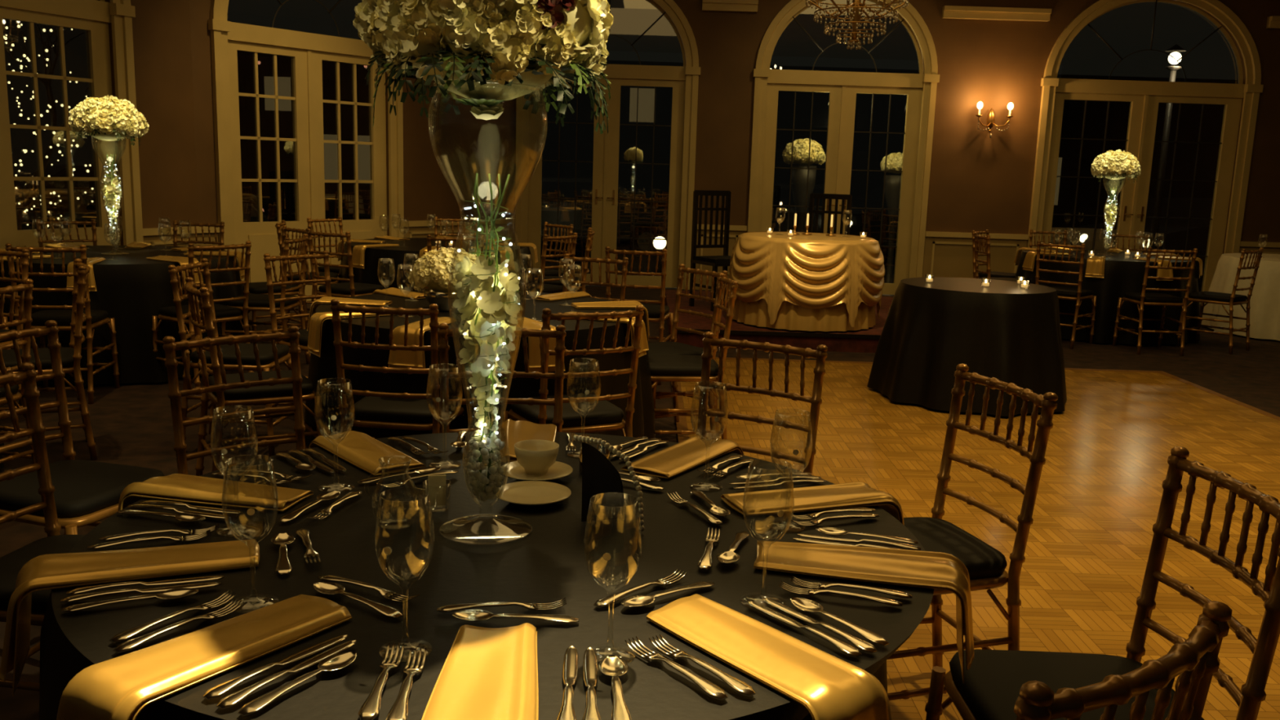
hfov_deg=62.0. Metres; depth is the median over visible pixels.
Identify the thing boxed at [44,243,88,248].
folded napkin
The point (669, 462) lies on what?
folded napkin
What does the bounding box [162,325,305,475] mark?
dining chair
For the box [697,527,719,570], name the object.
fork
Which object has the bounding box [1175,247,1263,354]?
dining chair
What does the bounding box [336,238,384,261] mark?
folded napkin
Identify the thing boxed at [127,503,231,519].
butter knife
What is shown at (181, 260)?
folded napkin
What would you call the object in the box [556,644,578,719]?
knife
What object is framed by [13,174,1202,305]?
ground
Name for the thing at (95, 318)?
dining chair
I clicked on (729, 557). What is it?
spoon
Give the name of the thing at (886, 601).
fork
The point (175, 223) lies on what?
dining chair
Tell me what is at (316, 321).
folded napkin
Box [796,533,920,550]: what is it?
butter knife
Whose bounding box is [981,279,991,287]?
votive candle
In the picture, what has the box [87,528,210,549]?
fork
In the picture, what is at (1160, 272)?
folded napkin
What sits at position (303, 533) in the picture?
fork
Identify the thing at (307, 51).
french door
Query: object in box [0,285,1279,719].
floor
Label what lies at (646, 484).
butter knife
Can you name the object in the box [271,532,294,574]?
spoon
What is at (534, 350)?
folded napkin
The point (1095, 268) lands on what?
folded napkin
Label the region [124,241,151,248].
folded napkin
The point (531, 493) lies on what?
saucer
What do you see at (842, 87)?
door
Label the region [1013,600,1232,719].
dining chair
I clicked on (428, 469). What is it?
knife
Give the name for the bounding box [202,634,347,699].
knife
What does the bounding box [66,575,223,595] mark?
knife
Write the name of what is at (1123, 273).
dining table
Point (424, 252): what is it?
dining chair
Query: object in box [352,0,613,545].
flower centerpiece
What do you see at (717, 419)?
wine glass
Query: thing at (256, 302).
dining chair
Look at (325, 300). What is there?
folded napkin
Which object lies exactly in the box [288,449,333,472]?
butter knife
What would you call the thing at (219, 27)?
trim
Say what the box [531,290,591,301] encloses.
folded napkin
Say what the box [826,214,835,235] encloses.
candlestick
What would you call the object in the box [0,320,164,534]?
dining chair
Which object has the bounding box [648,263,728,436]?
dining chair
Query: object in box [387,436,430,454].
fork
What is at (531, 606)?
fork
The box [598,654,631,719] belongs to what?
spoon
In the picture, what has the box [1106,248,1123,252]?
folded napkin
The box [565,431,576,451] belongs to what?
fork
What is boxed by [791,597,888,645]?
spoon
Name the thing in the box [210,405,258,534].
wine glass
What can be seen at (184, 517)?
spoon
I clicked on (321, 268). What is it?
dining chair
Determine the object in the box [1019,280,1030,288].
votive candle
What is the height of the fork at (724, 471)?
0.011 m
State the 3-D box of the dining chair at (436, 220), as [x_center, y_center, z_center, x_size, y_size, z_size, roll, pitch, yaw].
[-1.793,-0.895,10.235,0.446,0.929,0.513,1,10,-4]
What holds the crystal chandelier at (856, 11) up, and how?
hanging from the ceiling
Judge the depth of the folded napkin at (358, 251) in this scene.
8.45 m
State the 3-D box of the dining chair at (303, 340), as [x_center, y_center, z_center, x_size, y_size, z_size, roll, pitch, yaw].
[-1.775,-0.124,5.953,0.513,0.929,0.446,9,13,36]
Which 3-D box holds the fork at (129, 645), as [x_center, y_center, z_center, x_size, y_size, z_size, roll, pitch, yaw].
[-0.673,0.389,1.562,0.026,0.011,0.200,8,12,33]
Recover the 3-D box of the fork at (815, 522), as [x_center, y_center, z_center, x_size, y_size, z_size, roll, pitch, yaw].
[0.393,0.318,2.139,0.200,0.011,0.026,-2,11,-22]
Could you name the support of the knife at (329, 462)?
on the dining table at (548, 565)
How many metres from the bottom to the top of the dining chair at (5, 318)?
0.929 m
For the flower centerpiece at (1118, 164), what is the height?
1.008 m
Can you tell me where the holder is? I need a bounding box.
[422,474,450,511]
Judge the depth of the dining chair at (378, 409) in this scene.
4.08 m
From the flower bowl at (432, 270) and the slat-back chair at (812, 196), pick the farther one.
the slat-back chair at (812, 196)
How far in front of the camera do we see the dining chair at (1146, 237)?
11.41 m
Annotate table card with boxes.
[573,435,644,531]
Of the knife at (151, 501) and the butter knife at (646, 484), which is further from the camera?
the butter knife at (646, 484)
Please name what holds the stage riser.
on the floor
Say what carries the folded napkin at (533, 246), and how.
on the dining table at (368, 274)
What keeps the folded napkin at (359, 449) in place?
on the dining table at (548, 565)
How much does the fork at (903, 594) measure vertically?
0.011 m
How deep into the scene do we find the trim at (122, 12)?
9.01 m
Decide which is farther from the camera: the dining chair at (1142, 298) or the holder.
the dining chair at (1142, 298)
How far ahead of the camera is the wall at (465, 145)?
11.90 m
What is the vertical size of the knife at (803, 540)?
0.008 m
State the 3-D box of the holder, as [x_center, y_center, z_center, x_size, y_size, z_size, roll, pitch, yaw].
[-0.408,0.264,2.143,0.056,0.072,0.055,-1,11,-17]
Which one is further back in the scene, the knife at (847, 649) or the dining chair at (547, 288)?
the dining chair at (547, 288)
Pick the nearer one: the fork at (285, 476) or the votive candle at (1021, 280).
the fork at (285, 476)
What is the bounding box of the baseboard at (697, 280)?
[694,278,711,289]
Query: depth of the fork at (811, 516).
2.17 m
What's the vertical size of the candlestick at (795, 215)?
0.184 m
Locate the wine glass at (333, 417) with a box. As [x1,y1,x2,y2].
[314,379,355,491]
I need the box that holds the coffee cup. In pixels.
[501,439,573,480]
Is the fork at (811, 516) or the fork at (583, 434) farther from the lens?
the fork at (583, 434)
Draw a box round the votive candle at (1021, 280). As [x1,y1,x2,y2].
[1016,276,1026,283]
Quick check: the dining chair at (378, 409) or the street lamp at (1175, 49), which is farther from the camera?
the street lamp at (1175, 49)
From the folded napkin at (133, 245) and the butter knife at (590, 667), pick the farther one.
the folded napkin at (133, 245)
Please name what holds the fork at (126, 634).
on the dining table at (548, 565)
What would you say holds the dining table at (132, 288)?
on the floor
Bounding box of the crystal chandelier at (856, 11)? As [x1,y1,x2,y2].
[805,0,908,49]
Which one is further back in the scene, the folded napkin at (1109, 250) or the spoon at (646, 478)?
the folded napkin at (1109, 250)
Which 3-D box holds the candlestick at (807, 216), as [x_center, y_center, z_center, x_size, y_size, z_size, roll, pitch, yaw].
[1.489,-1.210,9.467,0.090,0.184,0.090,2,10,0]
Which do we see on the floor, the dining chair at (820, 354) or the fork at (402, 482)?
the dining chair at (820, 354)
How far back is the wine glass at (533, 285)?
4.78 m
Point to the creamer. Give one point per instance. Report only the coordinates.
(409, 461)
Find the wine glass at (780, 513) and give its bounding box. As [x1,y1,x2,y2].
[740,458,794,608]
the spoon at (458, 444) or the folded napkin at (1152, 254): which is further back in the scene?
the folded napkin at (1152, 254)
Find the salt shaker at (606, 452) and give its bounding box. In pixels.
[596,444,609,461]
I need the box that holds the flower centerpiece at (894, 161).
[880,151,902,295]
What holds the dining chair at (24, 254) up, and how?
on the floor
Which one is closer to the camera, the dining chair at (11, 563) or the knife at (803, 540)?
the knife at (803, 540)
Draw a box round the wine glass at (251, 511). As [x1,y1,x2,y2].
[221,454,279,611]
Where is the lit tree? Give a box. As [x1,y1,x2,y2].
[3,23,93,230]
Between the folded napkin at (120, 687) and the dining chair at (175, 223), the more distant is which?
the dining chair at (175, 223)
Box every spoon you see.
[60,587,198,612]
[116,509,205,522]
[237,651,356,715]
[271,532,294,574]
[275,452,315,471]
[279,490,340,522]
[313,582,403,617]
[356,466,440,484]
[449,430,467,448]
[453,608,578,622]
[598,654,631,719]
[611,436,648,450]
[617,470,661,482]
[621,581,715,607]
[690,489,730,515]
[716,531,749,563]
[735,471,811,479]
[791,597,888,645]
[816,527,918,543]
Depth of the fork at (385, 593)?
1.72 m
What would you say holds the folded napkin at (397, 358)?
on the dining table at (322, 368)
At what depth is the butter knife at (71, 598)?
1.68 m
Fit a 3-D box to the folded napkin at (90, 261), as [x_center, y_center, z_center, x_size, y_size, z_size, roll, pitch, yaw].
[-3.464,-0.544,6.696,0.177,0.182,0.396,0,10,-12]
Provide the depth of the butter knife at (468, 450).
2.58 m
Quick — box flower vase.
[782,137,826,231]
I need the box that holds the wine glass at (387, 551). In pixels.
[374,487,434,658]
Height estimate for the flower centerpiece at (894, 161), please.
1.972 m
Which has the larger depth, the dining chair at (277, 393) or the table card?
the dining chair at (277, 393)
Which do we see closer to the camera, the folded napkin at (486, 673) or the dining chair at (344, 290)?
the folded napkin at (486, 673)
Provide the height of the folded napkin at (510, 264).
0.186 m
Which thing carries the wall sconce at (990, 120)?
attached to the wall at (979, 182)
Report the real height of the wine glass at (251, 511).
0.232 m
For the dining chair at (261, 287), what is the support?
on the floor
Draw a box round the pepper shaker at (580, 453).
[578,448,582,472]
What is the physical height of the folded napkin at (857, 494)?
0.182 m
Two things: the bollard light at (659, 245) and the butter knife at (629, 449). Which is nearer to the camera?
the butter knife at (629, 449)
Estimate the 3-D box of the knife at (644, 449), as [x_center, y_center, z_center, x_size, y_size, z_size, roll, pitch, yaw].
[0.011,0.219,2.624,0.026,0.008,0.230,8,12,30]
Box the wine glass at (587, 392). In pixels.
[566,359,600,456]
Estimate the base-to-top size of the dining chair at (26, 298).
0.929 m
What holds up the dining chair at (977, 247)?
on the floor
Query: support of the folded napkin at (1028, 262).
on the dining table at (1123, 273)
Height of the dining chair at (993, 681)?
0.929 m
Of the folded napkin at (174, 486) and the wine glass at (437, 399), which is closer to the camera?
the folded napkin at (174, 486)
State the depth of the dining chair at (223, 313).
6.65 m
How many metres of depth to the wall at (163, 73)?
9.36 m
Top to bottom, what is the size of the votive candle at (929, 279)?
0.050 m
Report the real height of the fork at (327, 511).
0.011 m
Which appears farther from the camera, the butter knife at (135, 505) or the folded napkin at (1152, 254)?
the folded napkin at (1152, 254)
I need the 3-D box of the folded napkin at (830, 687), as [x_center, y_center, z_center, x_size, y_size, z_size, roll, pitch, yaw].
[0.182,0.495,1.561,0.177,0.182,0.396,-6,13,-38]
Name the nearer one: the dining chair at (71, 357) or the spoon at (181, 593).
the spoon at (181, 593)
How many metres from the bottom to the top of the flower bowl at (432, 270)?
0.295 m
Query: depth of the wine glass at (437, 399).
2.44 m
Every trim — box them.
[109,0,201,245]
[203,0,515,251]
[515,0,1279,289]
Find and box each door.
[528,0,685,288]
[760,0,923,294]
[1040,0,1244,304]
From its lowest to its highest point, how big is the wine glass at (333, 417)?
0.232 m
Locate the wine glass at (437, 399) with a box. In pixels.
[426,364,462,466]
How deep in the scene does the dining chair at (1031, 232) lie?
11.63 m
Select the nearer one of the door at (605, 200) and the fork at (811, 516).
the fork at (811, 516)
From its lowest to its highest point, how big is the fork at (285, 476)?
0.011 m
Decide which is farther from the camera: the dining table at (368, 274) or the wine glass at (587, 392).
the dining table at (368, 274)
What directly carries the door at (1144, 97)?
in the wall at (979, 182)
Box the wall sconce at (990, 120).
[975,101,1013,137]
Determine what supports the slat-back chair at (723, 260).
on the stage riser
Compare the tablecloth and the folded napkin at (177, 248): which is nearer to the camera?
the folded napkin at (177, 248)
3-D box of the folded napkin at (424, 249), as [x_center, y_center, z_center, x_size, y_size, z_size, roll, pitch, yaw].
[-1.655,-0.804,8.456,0.177,0.182,0.396,1,10,-4]
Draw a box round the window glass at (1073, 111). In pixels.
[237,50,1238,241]
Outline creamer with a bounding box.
[364,457,420,528]
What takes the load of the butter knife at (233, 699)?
on the dining table at (548, 565)
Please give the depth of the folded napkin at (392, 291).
5.53 m
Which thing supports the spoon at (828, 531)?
on the dining table at (548, 565)
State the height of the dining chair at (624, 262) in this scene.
0.929 m
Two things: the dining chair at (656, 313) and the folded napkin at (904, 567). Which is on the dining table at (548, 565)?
the folded napkin at (904, 567)
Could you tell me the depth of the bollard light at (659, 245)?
15.90 m
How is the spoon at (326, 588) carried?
on the dining table at (548, 565)
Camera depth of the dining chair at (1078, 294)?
9.41 m
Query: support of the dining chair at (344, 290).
on the floor
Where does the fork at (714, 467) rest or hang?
on the dining table at (548, 565)
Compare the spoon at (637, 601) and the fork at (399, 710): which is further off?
the spoon at (637, 601)
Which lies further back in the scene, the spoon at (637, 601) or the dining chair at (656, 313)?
the dining chair at (656, 313)
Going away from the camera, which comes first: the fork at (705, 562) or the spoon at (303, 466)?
the fork at (705, 562)
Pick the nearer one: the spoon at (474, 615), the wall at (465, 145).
the spoon at (474, 615)
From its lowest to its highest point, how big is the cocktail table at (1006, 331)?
0.732 m
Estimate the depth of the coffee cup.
2.37 m
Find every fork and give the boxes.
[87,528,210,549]
[98,523,219,541]
[109,589,236,643]
[112,598,244,653]
[211,471,297,484]
[227,468,311,480]
[294,528,321,564]
[306,490,361,519]
[317,574,419,602]
[358,643,404,719]
[376,470,458,488]
[385,647,426,719]
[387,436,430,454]
[401,436,448,453]
[436,597,566,612]
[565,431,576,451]
[580,433,589,452]
[593,568,687,607]
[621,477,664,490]
[624,635,728,700]
[648,634,755,697]
[666,490,722,524]
[697,454,742,473]
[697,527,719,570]
[706,458,754,477]
[778,581,902,606]
[787,507,875,519]
[790,513,879,526]
[790,575,911,598]
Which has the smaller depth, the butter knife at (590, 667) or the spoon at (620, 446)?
the butter knife at (590, 667)
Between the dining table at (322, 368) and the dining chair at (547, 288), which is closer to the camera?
the dining table at (322, 368)
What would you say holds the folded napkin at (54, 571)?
on the dining table at (548, 565)
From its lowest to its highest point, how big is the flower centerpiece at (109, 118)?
1.061 m
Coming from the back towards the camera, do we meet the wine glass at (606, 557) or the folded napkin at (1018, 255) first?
the folded napkin at (1018, 255)
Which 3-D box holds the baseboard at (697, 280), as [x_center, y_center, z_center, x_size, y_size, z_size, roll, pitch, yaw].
[5.827,-0.776,13.123,10.400,0.140,0.030,2,10,0]
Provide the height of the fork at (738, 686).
0.011 m
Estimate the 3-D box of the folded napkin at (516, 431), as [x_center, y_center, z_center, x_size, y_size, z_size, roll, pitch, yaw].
[-0.298,0.273,2.699,0.173,0.186,0.399,1,10,-3]
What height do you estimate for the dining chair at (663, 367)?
0.929 m
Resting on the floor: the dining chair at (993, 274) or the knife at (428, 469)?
the dining chair at (993, 274)
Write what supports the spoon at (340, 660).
on the dining table at (548, 565)
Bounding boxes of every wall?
[97,0,199,246]
[189,0,514,245]
[513,0,1279,278]
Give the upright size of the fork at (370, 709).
0.011 m
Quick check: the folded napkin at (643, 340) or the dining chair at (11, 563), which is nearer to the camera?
the dining chair at (11, 563)
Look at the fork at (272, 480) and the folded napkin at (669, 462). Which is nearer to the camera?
the fork at (272, 480)
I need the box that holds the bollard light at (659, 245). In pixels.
[653,235,666,272]
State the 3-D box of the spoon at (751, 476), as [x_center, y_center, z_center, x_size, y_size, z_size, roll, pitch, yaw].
[0.305,0.264,2.434,0.192,0.009,0.041,-2,11,-22]
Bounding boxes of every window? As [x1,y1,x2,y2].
[0,0,120,248]
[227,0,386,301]
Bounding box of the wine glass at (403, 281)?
[396,264,415,316]
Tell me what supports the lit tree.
on the ground
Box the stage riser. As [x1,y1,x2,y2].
[664,289,893,352]
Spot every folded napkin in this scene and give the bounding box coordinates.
[0,248,39,253]
[0,254,51,260]
[0,538,259,696]
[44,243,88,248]
[56,594,352,719]
[66,257,106,291]
[118,473,313,511]
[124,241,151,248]
[146,255,204,288]
[170,247,225,250]
[183,251,244,279]
[306,296,392,331]
[307,311,396,356]
[308,430,425,475]
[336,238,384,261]
[351,244,399,268]
[372,287,425,298]
[373,235,409,239]
[387,316,456,368]
[418,246,440,257]
[421,622,538,719]
[436,235,452,237]
[469,245,515,271]
[473,238,512,242]
[491,242,537,266]
[499,418,556,462]
[515,316,564,372]
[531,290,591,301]
[564,311,648,357]
[570,300,649,340]
[620,435,743,478]
[646,594,891,719]
[720,481,904,525]
[753,540,974,683]
[1013,247,1056,265]
[1022,251,1068,271]
[1047,246,1080,250]
[1084,255,1106,278]
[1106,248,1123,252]
[1133,257,1173,280]
[1142,253,1181,256]
[1157,255,1202,278]
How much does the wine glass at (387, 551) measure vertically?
0.232 m
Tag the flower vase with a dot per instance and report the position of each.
(801, 146)
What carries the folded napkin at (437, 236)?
on the dining table at (368, 274)
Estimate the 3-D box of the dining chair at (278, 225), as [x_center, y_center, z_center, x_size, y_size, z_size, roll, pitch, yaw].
[-2.766,-0.687,8.908,0.513,0.929,0.446,0,10,-12]
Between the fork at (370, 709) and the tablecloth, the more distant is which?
the tablecloth
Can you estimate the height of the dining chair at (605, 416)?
0.929 m
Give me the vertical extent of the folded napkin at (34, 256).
0.186 m
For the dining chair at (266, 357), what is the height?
0.929 m
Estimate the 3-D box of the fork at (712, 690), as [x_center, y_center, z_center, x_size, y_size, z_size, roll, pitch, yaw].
[0.049,0.426,1.478,0.026,0.011,0.200,-6,13,-38]
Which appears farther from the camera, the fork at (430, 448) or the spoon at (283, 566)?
the fork at (430, 448)
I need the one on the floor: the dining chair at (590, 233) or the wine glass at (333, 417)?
the dining chair at (590, 233)
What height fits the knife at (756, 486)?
0.008 m
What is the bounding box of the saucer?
[496,480,571,506]
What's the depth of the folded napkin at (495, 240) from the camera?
9.56 m
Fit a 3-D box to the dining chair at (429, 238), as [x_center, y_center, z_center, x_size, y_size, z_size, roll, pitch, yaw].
[-1.428,-0.502,8.116,0.446,0.929,0.513,-1,11,-16]
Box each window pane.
[13,164,269,230]
[849,186,898,252]
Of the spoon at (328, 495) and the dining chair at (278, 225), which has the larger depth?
the dining chair at (278, 225)
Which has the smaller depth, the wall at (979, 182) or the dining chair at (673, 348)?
the dining chair at (673, 348)
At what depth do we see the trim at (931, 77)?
12.73 m
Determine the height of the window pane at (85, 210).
1.445 m
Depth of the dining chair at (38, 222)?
8.27 m
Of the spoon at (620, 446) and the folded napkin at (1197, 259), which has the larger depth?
the folded napkin at (1197, 259)
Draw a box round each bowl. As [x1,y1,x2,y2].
[407,247,476,311]
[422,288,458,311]
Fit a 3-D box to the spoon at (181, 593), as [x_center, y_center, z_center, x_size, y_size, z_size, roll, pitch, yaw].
[-0.785,0.371,1.645,0.192,0.009,0.041,-3,11,-23]
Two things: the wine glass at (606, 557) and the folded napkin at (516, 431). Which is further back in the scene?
the folded napkin at (516, 431)
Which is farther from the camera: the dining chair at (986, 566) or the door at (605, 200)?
the door at (605, 200)
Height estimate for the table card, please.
0.168 m
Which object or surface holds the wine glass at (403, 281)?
on the dining table at (322, 368)
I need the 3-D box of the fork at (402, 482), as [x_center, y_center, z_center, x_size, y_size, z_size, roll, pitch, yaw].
[-0.482,0.257,2.325,0.026,0.011,0.200,12,14,43]
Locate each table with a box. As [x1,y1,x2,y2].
[0,245,252,386]
[39,431,933,719]
[304,290,655,446]
[337,237,534,291]
[726,231,884,331]
[866,276,1066,416]
[1014,248,1199,345]
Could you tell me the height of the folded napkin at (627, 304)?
0.186 m
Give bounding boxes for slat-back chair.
[688,190,731,311]
[808,192,852,235]
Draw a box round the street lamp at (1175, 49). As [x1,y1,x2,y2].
[1148,44,1186,253]
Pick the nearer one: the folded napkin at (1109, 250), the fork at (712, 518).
the fork at (712, 518)
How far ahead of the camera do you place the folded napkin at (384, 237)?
9.43 m
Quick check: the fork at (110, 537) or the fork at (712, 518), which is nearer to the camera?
the fork at (110, 537)
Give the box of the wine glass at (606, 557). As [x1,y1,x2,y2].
[583,493,642,662]
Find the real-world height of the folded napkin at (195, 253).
0.186 m
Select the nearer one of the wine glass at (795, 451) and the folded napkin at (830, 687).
the folded napkin at (830, 687)
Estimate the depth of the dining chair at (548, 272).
9.87 m
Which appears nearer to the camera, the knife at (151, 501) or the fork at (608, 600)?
the fork at (608, 600)
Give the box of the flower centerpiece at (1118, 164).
[1090,149,1140,255]
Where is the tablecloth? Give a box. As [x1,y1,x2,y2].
[1200,253,1279,340]
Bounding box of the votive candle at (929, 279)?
[924,274,934,281]
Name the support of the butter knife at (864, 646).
on the dining table at (548, 565)
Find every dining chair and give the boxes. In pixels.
[0,248,29,384]
[0,258,97,460]
[0,278,35,463]
[0,316,10,349]
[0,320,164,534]
[0,362,85,691]
[4,243,119,404]
[35,218,97,247]
[151,240,253,386]
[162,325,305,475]
[168,257,294,456]
[172,219,224,246]
[184,276,324,475]
[221,233,310,369]
[242,225,308,331]
[263,250,331,417]
[275,220,338,331]
[306,216,342,304]
[306,228,385,301]
[330,298,464,438]
[422,251,494,288]
[426,234,484,254]
[434,216,477,237]
[437,323,566,433]
[503,305,644,437]
[515,232,577,293]
[533,222,573,280]
[537,227,595,292]
[562,253,628,301]
[604,246,673,385]
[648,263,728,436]
[648,272,738,439]
[695,331,827,475]
[887,363,1057,700]
[924,446,1279,719]
[971,229,1015,278]
[973,232,1027,283]
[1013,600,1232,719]
[1029,229,1066,248]
[1035,240,1096,349]
[1104,232,1149,253]
[1112,246,1197,355]
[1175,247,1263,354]
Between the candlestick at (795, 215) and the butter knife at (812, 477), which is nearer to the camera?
the butter knife at (812, 477)
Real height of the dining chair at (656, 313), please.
0.929 m
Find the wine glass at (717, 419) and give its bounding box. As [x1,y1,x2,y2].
[689,382,728,489]
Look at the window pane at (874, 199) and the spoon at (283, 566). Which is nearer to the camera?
the spoon at (283, 566)
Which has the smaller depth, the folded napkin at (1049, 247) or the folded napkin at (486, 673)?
the folded napkin at (486, 673)
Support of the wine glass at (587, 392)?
on the dining table at (548, 565)
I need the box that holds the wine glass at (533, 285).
[525,267,543,320]
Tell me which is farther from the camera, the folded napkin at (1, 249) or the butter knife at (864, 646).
the folded napkin at (1, 249)
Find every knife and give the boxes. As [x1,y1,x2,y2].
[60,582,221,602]
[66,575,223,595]
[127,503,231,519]
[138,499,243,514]
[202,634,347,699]
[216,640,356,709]
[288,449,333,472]
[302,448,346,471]
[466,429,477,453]
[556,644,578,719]
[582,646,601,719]
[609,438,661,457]
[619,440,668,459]
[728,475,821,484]
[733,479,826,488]
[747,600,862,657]
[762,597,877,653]
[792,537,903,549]
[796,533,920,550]
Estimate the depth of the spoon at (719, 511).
2.18 m
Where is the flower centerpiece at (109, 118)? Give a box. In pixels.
[68,94,149,254]
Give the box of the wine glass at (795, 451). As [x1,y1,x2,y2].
[768,408,812,530]
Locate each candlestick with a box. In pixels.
[793,213,799,235]
[801,213,812,234]
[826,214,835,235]
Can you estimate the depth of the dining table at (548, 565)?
1.78 m
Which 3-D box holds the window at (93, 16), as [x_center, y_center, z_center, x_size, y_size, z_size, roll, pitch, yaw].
[-4.918,-1.966,8.026,0.100,3.612,2.134,7,11,26]

